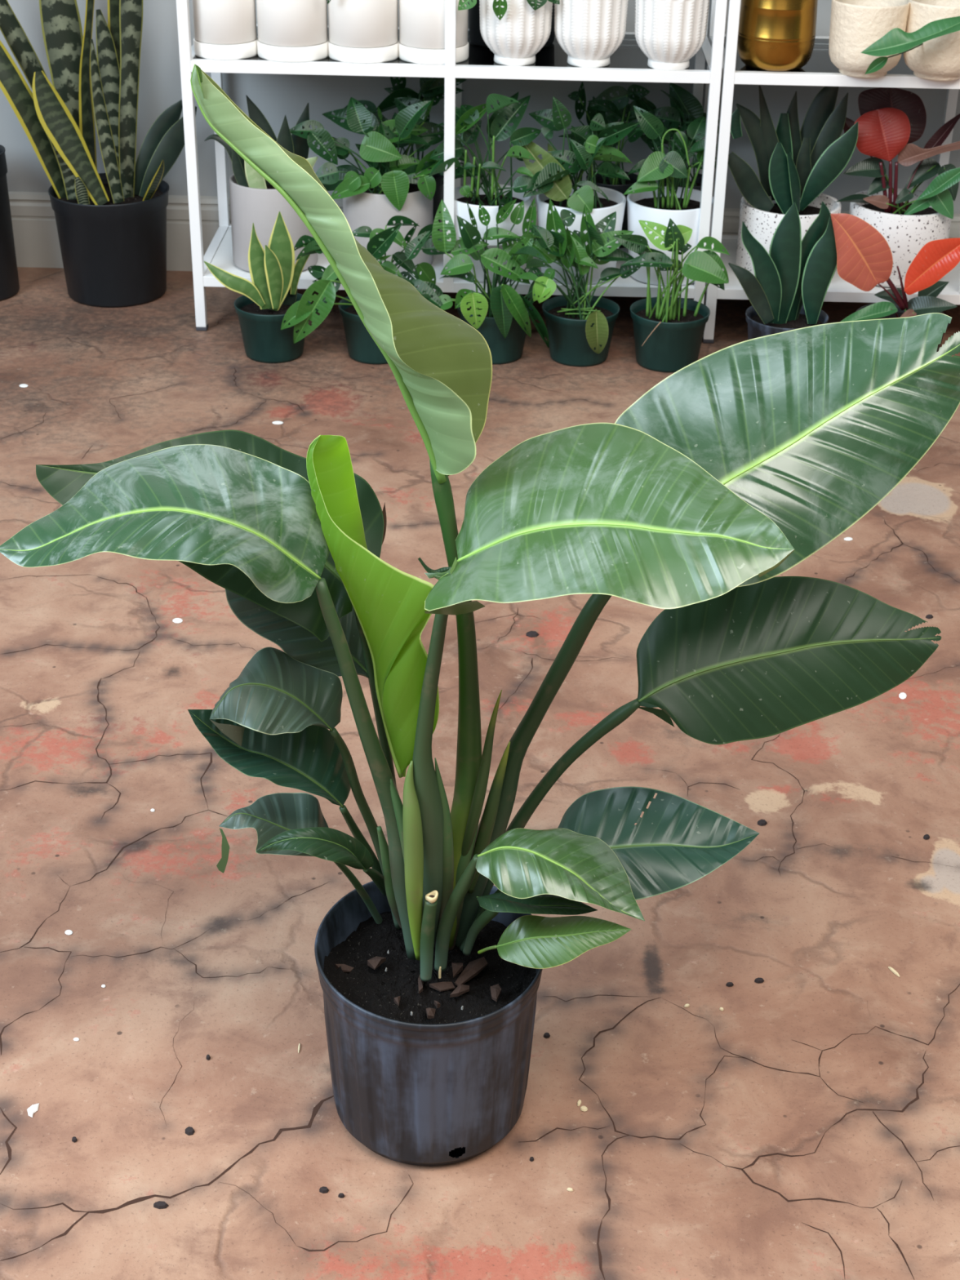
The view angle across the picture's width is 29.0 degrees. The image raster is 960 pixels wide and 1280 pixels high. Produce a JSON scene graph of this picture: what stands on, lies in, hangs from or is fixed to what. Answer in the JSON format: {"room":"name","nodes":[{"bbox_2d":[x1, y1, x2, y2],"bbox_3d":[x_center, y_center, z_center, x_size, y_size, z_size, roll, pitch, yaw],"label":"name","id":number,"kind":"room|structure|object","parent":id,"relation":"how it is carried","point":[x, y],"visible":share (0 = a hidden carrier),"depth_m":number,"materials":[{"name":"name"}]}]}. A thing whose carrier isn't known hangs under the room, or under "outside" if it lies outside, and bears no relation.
{"room":"plant shop","nodes":[
{"label":"plant shop","id":0,"kind":"room"},
{"bbox_2d":[314,880,542,1165],"bbox_3d":[-0.047,0.361,1.746,0.211,0.200,0.214,2,29,1],"label":"pot","id":1,"kind":"object","parent":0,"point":[429,1051],"depth_m":1.69,"materials":[{"name":"black plastic"}]},
{"bbox_2d":[0,266,959,1279],"bbox_3d":[0.002,0.741,1.268,6.400,0.001,6.297,2,29,1],"label":"floor","id":2,"kind":"structure","parent":0,"point":[806,1126],"depth_m":2.04,"materials":[{"name":"concrete"}]},
{"bbox_2d":[0,144,19,301],"bbox_3d":[-1.038,-0.853,3.801,0.162,0.294,0.162,2,29,1],"label":"nursery pot","id":3,"kind":"object","parent":2,"relation":"on","point":[9,278],"visible":1,"depth_m":3.80,"materials":[{"name":"plastic"}]},
{"bbox_2d":[19,383,28,386],"bbox_3d":[-0.839,-0.468,3.415,0.017,0.001,0.017,2,29,1],"label":"flake","id":4,"kind":"object","parent":2,"relation":"on","point":[22,384],"visible":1,"depth_m":3.41,"materials":[{"name":"white"}]},
{"bbox_2d":[26,1103,39,1117],"bbox_3d":[-0.428,0.449,1.778,0.011,0.002,0.019,2,29,1],"label":"flake","id":5,"kind":"object","parent":2,"relation":"on","point":[33,1108],"visible":1,"depth_m":1.78,"materials":[{"name":"white"}]},
{"bbox_2d":[65,929,72,934],"bbox_3d":[-0.446,0.317,2.016,0.009,0.001,0.009,2,29,1],"label":"flake","id":6,"kind":"object","parent":2,"relation":"on","point":[68,931],"visible":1,"depth_m":2.02,"materials":[{"name":"white"}]},
{"bbox_2d":[71,1136,77,1142],"bbox_3d":[-0.381,0.468,1.744,0.005,0.003,0.006,2,29,1],"label":"crumb","id":7,"kind":"object","parent":2,"relation":"on","point":[73,1139],"visible":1,"depth_m":1.74,"materials":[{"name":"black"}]},
{"bbox_2d":[0,0,196,307],"bbox_3d":[-0.793,-1.062,3.700,0.461,0.764,0.241,2,29,1],"label":"potted snake plant","id":8,"kind":"object","parent":2,"relation":"on","point":[111,225],"visible":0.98,"depth_m":3.71,"materials":[{"name":"green plant"}]},
{"bbox_2d":[153,1200,168,1208],"bbox_3d":[-0.287,0.508,1.674,0.014,0.003,0.008,2,29,1],"label":"crumb","id":9,"kind":"object","parent":2,"relation":"on","point":[159,1204],"visible":1,"depth_m":1.67,"materials":[{"name":"black"}]},
{"bbox_2d":[173,617,182,622],"bbox_3d":[-0.429,-0.028,2.637,0.015,0.001,0.015,2,29,1],"label":"flake","id":10,"kind":"object","parent":2,"relation":"on","point":[175,620],"visible":1,"depth_m":2.63,"materials":[{"name":"white"}]},
{"bbox_2d":[185,1126,195,1135],"bbox_3d":[-0.274,0.463,1.756,0.010,0.003,0.010,2,29,1],"label":"crumb","id":11,"kind":"object","parent":2,"relation":"on","point":[189,1131],"visible":1,"depth_m":1.75,"materials":[{"name":"black"}]},
{"bbox_2d":[204,211,311,363],"bbox_3d":[-0.411,-0.674,3.519,0.179,0.276,0.145,7,30,10],"label":"potted snake plant","id":12,"kind":"object","parent":2,"relation":"on","point":[263,306],"visible":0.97,"depth_m":3.50,"materials":[{"name":"green plant"}]},
{"bbox_2d":[272,421,283,424],"bbox_3d":[-0.357,-0.384,3.279,0.020,0.001,0.016,2,29,1],"label":"flake","id":13,"kind":"object","parent":2,"relation":"on","point":[273,422],"visible":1,"depth_m":3.28,"materials":[{"name":"white"}]},
{"bbox_2d":[319,1186,328,1193],"bbox_3d":[-0.142,0.500,1.693,0.009,0.003,0.007,2,29,1],"label":"crumb","id":14,"kind":"object","parent":2,"relation":"on","point":[322,1189],"visible":1,"depth_m":1.69,"materials":[{"name":"black"}]},
{"bbox_2d":[337,1192,344,1197],"bbox_3d":[-0.126,0.504,1.687,0.006,0.003,0.004,2,29,1],"label":"crumb","id":15,"kind":"object","parent":2,"relation":"on","point":[340,1195],"visible":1,"depth_m":1.69,"materials":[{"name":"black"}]},
{"bbox_2d":[280,215,460,364],"bbox_3d":[-0.200,-0.662,3.503,0.354,0.276,0.181,-2,29,-5],"label":"potted plant","id":16,"kind":"object","parent":2,"relation":"on","point":[362,348],"visible":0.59,"depth_m":3.47,"materials":[{"name":"green plant"}]},
{"bbox_2d":[176,0,727,330],"bbox_3d":[-0.044,-1.456,3.409,1.002,1.760,0.362,2,29,1],"label":"shelving unit","id":17,"kind":"object","parent":2,"relation":"on","point":[628,63],"visible":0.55,"depth_m":3.49,"materials":[{"name":"white metal"}]},
{"bbox_2d":[191,0,257,60],"bbox_3d":[-0.478,-1.203,3.434,0.128,0.234,0.124,-13,32,-24],"label":"planter","id":18,"kind":"object","parent":17,"relation":"on","point":[224,29],"visible":1,"depth_m":3.43,"materials":[{"name":"white ceramic"}]},
{"bbox_2d":[204,94,318,271],"bbox_3d":[-0.409,-0.895,3.635,0.172,0.324,0.181,21,35,32],"label":"potted snake plant","id":19,"kind":"object","parent":17,"relation":"on","point":[253,199],"visible":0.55,"depth_m":3.60,"materials":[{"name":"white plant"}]},
{"bbox_2d":[256,0,330,62],"bbox_3d":[-0.343,-1.197,3.426,0.162,0.235,0.153,2,29,1],"label":"planter","id":20,"kind":"object","parent":17,"relation":"on","point":[289,30],"visible":0.99,"depth_m":3.42,"materials":[{"name":"white ceramic"}]},
{"bbox_2d":[328,0,399,63],"bbox_3d":[-0.218,-1.216,3.425,0.137,0.273,0.134,2,29,1],"label":"planter","id":21,"kind":"object","parent":17,"relation":"on","point":[361,31],"visible":1,"depth_m":3.42,"materials":[{"name":"white ceramic"}]},
{"bbox_2d":[289,97,444,274],"bbox_3d":[-0.200,-0.906,3.651,0.356,0.334,0.213,2,29,1],"label":"potted plant","id":22,"kind":"object","parent":17,"relation":"on","point":[393,184],"visible":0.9,"depth_m":3.59,"materials":[{"name":"green plant"}]},
{"bbox_2d":[344,76,467,231],"bbox_3d":[-0.161,-1.003,3.792,0.271,0.368,0.118,2,29,1],"label":"potted plant","id":23,"kind":"object","parent":17,"relation":"on","point":[431,87],"visible":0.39,"depth_m":3.74,"materials":[{"name":"green plant"}]},
{"bbox_2d":[398,0,468,64],"bbox_3d":[-0.084,-1.198,3.435,0.137,0.235,0.132,-11,31,-20],"label":"planter","id":24,"kind":"object","parent":17,"relation":"on","point":[421,22],"visible":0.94,"depth_m":3.42,"materials":[{"name":"white ceramic"}]},
{"bbox_2d":[428,91,547,283],"bbox_3d":[0.005,-0.876,3.575,0.227,0.362,0.202,-5,30,-11],"label":"potted plant","id":25,"kind":"object","parent":17,"relation":"on","point":[492,197],"visible":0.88,"depth_m":3.54,"materials":[{"name":"green plant"}]},
{"bbox_2d":[457,0,559,66],"bbox_3d":[0.070,-1.172,3.393,0.162,0.237,0.175,14,31,22],"label":"potted plant","id":26,"kind":"object","parent":17,"relation":"on","point":[514,31],"visible":1,"depth_m":3.39,"materials":[{"name":"white ceramic"}]},
{"bbox_2d":[468,0,555,47],"bbox_3d":[0.064,-1.245,3.592,0.192,0.170,0.192,2,29,1],"label":"nursery pot","id":27,"kind":"object","parent":17,"relation":"on","point":[475,36],"visible":0.27,"depth_m":3.58,"materials":[{"name":"plastic"}]},
{"bbox_2d":[519,96,639,284],"bbox_3d":[0.173,-0.875,3.588,0.225,0.354,0.177,-10,31,-18],"label":"potted plant","id":28,"kind":"object","parent":17,"relation":"on","point":[553,170],"visible":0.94,"depth_m":3.54,"materials":[{"name":"green plant"}]},
{"bbox_2d":[554,0,628,67],"bbox_3d":[0.200,-1.175,3.408,0.150,0.230,0.137,-25,38,-38],"label":"planter","id":29,"kind":"object","parent":17,"relation":"on","point":[589,32],"visible":0.98,"depth_m":3.39,"materials":[{"name":"white ceramic"}]},
{"bbox_2d":[558,80,660,247],"bbox_3d":[0.258,-0.969,3.792,0.206,0.322,0.125,2,29,1],"label":"potted plant","id":30,"kind":"object","parent":17,"relation":"on","point":[614,111],"visible":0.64,"depth_m":3.74,"materials":[{"name":"green plant"}]},
{"bbox_2d":[622,105,717,285],"bbox_3d":[0.374,-0.872,3.611,0.195,0.331,0.183,2,29,1],"label":"potted plant","id":31,"kind":"object","parent":17,"relation":"on","point":[659,203],"visible":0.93,"depth_m":3.56,"materials":[{"name":"green plant"}]},
{"bbox_2d":[635,0,709,71],"bbox_3d":[0.352,-1.183,3.392,0.137,0.265,0.135,-20,36,-33],"label":"planter","id":32,"kind":"object","parent":17,"relation":"on","point":[669,33],"visible":1,"depth_m":3.38,"materials":[{"name":"white ceramic"}]},
{"bbox_2d":[626,82,731,191],"bbox_3d":[0.401,-0.965,3.791,0.219,0.321,0.116,2,29,1],"label":"potted plant","id":33,"kind":"object","parent":17,"relation":"on","point":[685,108],"visible":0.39,"depth_m":3.74,"materials":[{"name":"green plant"}]},
{"bbox_2d":[0,64,959,1165],"bbox_3d":[0.020,-0.001,1.611,0.800,0.966,0.399,2,29,1],"label":"potted plant","id":34,"kind":"object","parent":2,"relation":"on","point":[745,461],"visible":1,"depth_m":1.60,"materials":[{"name":"green plant"}]},
{"bbox_2d":[417,198,551,364],"bbox_3d":[-0.009,-0.678,3.514,0.292,0.300,0.219,2,29,1],"label":"potted plant","id":35,"kind":"object","parent":2,"relation":"on","point":[500,314],"visible":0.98,"depth_m":3.47,"materials":[{"name":"green plant"}]},
{"bbox_2d":[526,631,538,637],"bbox_3d":[0.074,-0.009,2.617,0.019,0.003,0.016,2,29,1],"label":"crumb","id":36,"kind":"object","parent":2,"relation":"on","point":[531,633],"visible":1,"depth_m":2.61,"materials":[{"name":"black"}]},
{"bbox_2d":[543,1032,550,1038],"bbox_3d":[0.068,0.400,1.881,0.007,0.003,0.007,2,29,1],"label":"crumb","id":37,"kind":"object","parent":2,"relation":"on","point":[546,1035],"visible":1,"depth_m":1.88,"materials":[{"name":"black"}]},
{"bbox_2d":[577,1099,581,1106],"bbox_3d":[0.096,0.447,1.798,0.004,0.002,0.009,2,29,1],"label":"husk","id":38,"kind":"object","parent":2,"relation":"on","point":[579,1103],"visible":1,"depth_m":1.80,"materials":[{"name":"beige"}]},
{"bbox_2d":[522,198,641,366],"bbox_3d":[0.191,-0.665,3.495,0.187,0.301,0.186,-22,37,-36],"label":"potted plant","id":39,"kind":"object","parent":2,"relation":"on","point":[580,325],"visible":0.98,"depth_m":3.49,"materials":[{"name":"green plant"}]},
{"bbox_2d":[580,1106,587,1111],"bbox_3d":[0.100,0.451,1.791,0.008,0.002,0.007,2,29,1],"label":"husk","id":40,"kind":"object","parent":2,"relation":"on","point":[584,1108],"visible":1,"depth_m":1.79,"materials":[{"name":"beige"}]},
{"bbox_2d":[613,218,729,372],"bbox_3d":[0.354,-0.658,3.499,0.225,0.290,0.173,2,29,1],"label":"potted plant","id":41,"kind":"object","parent":2,"relation":"on","point":[668,331],"visible":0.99,"depth_m":3.48,"materials":[{"name":"green plant"}]},
{"bbox_2d":[725,982,733,986],"bbox_3d":[0.263,0.362,1.955,0.008,0.003,0.006,2,29,1],"label":"crumb","id":42,"kind":"object","parent":2,"relation":"on","point":[729,984],"visible":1,"depth_m":1.95,"materials":[{"name":"black stone"}]},
{"bbox_2d":[754,977,764,982],"bbox_3d":[0.295,0.359,1.962,0.011,0.003,0.007,2,29,1],"label":"crumb","id":43,"kind":"object","parent":2,"relation":"on","point":[758,980],"visible":1,"depth_m":1.96,"materials":[{"name":"black stone"}]},
{"bbox_2d":[757,819,767,826],"bbox_3d":[0.337,0.217,2.218,0.012,0.003,0.012,2,29,1],"label":"crumb","id":44,"kind":"object","parent":2,"relation":"on","point":[762,822],"visible":1,"depth_m":2.22,"materials":[{"name":"black stone"}]},
{"bbox_2d":[728,201,836,339],"bbox_3d":[0.574,-0.660,3.482,0.156,0.316,0.188,19,34,29],"label":"potted snake plant","id":45,"kind":"object","parent":2,"relation":"on","point":[787,290],"visible":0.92,"depth_m":3.47,"materials":[{"name":"green plant"}]},
{"bbox_2d":[698,0,959,343],"bbox_3d":[0.960,-1.429,3.392,1.002,1.760,0.362,2,29,1],"label":"shelving unit","id":46,"kind":"object","parent":2,"relation":"on","point":[820,70],"visible":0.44,"depth_m":3.51,"materials":[{"name":"white metal"}]},
{"bbox_2d":[737,0,817,71],"bbox_3d":[0.550,-1.154,3.428,0.144,0.185,0.144,2,29,1],"label":"planter","id":47,"kind":"object","parent":46,"relation":"on","point":[774,35],"visible":0.95,"depth_m":3.39,"materials":[{"name":"gold metal"}]},
{"bbox_2d":[727,85,857,275],"bbox_3d":[0.595,-0.895,3.619,0.252,0.370,0.195,2,29,1],"label":"potted snake plant","id":48,"kind":"object","parent":46,"relation":"on","point":[794,165],"visible":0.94,"depth_m":3.59,"materials":[{"name":"green plant"}]},
{"bbox_2d":[828,0,909,78],"bbox_3d":[0.708,-1.104,3.400,0.140,0.131,0.140,2,29,1],"label":"planter","id":49,"kind":"object","parent":46,"relation":"on","point":[855,25],"visible":0.88,"depth_m":3.35,"materials":[{"name":"ceramic"}]},
{"bbox_2d":[834,87,959,288],"bbox_3d":[0.819,-0.887,3.631,0.258,0.353,0.198,10,30,16],"label":"potted plant","id":50,"kind":"object","parent":46,"relation":"on","point":[891,119],"visible":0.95,"depth_m":3.59,"materials":[{"name":"white ceramic"}]},
{"bbox_2d":[860,0,959,80],"bbox_3d":[0.815,-1.071,3.340,0.161,0.135,0.266,20,34,30],"label":"potted plant","id":51,"kind":"object","parent":46,"relation":"on","point":[930,44],"visible":1,"depth_m":3.33,"materials":[{"name":"ceramic"}]},
{"bbox_2d":[844,537,853,540],"bbox_3d":[0.576,-0.158,2.903,0.014,0.001,0.012,2,29,1],"label":"flake","id":52,"kind":"object","parent":2,"relation":"on","point":[846,538],"visible":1,"depth_m":2.90,"materials":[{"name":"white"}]},
{"bbox_2d":[888,966,900,977],"bbox_3d":[0.441,0.353,1.979,0.004,0.002,0.020,-14,32,-25],"label":"husk","id":53,"kind":"object","parent":2,"relation":"on","point":[891,969],"visible":1,"depth_m":1.98,"materials":[{"name":"beige"}]},
{"bbox_2d":[831,213,959,351],"bbox_3d":[0.785,-0.668,3.512,0.248,0.308,0.194,10,30,16],"label":"potted plant","id":54,"kind":"object","parent":2,"relation":"on","point":[864,260],"visible":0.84,"depth_m":3.42,"materials":[{"name":"plant"}]},
{"bbox_2d":[898,692,906,698],"bbox_3d":[0.565,0.074,2.485,0.011,0.001,0.018,2,29,1],"label":"flake","id":55,"kind":"object","parent":2,"relation":"on","point":[902,695],"visible":1,"depth_m":2.48,"materials":[{"name":"white"}]},
{"bbox_2d":[923,834,929,839],"bbox_3d":[0.528,0.232,2.197,0.008,0.003,0.009,2,29,1],"label":"crumb","id":56,"kind":"object","parent":2,"relation":"on","point":[926,837],"visible":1,"depth_m":2.19,"materials":[{"name":"black stone"}]},
{"bbox_2d":[925,614,933,618],"bbox_3d":[0.649,-0.034,2.680,0.012,0.003,0.010,2,29,1],"label":"crumb","id":57,"kind":"object","parent":2,"relation":"on","point":[928,616],"visible":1,"depth_m":2.68,"materials":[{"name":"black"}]},
{"bbox_2d":[0,0,959,213],"bbox_3d":[0.114,-2.078,3.359,6.400,2.900,0.100,2,29,1],"label":"wall","id":58,"kind":"structure","parent":0,"point":[277,96],"depth_m":3.85,"materials":[{"name":"grey paint"}]},
{"bbox_2d":[8,191,959,271],"bbox_3d":[0.091,-0.852,3.973,6.400,0.160,0.018,2,29,1],"label":"baseboard","id":59,"kind":"structure","parent":58,"relation":"attached to","point":[36,238],"depth_m":3.97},
{"bbox_2d":[848,187,951,288],"bbox_3d":[0.826,-0.796,3.679,0.198,0.146,0.198,2,29,1],"label":"pot","id":60,"kind":"object","parent":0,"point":[907,226],"depth_m":3.59,"materials":[{"name":"white ceramic"}]},
{"bbox_2d":[856,302,949,351],"bbox_3d":[0.805,-0.575,3.566,0.177,0.094,0.177,2,29,1],"label":"pot","id":61,"kind":"object","parent":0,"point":[899,313],"depth_m":3.59,"materials":[{"name":"plastic"}]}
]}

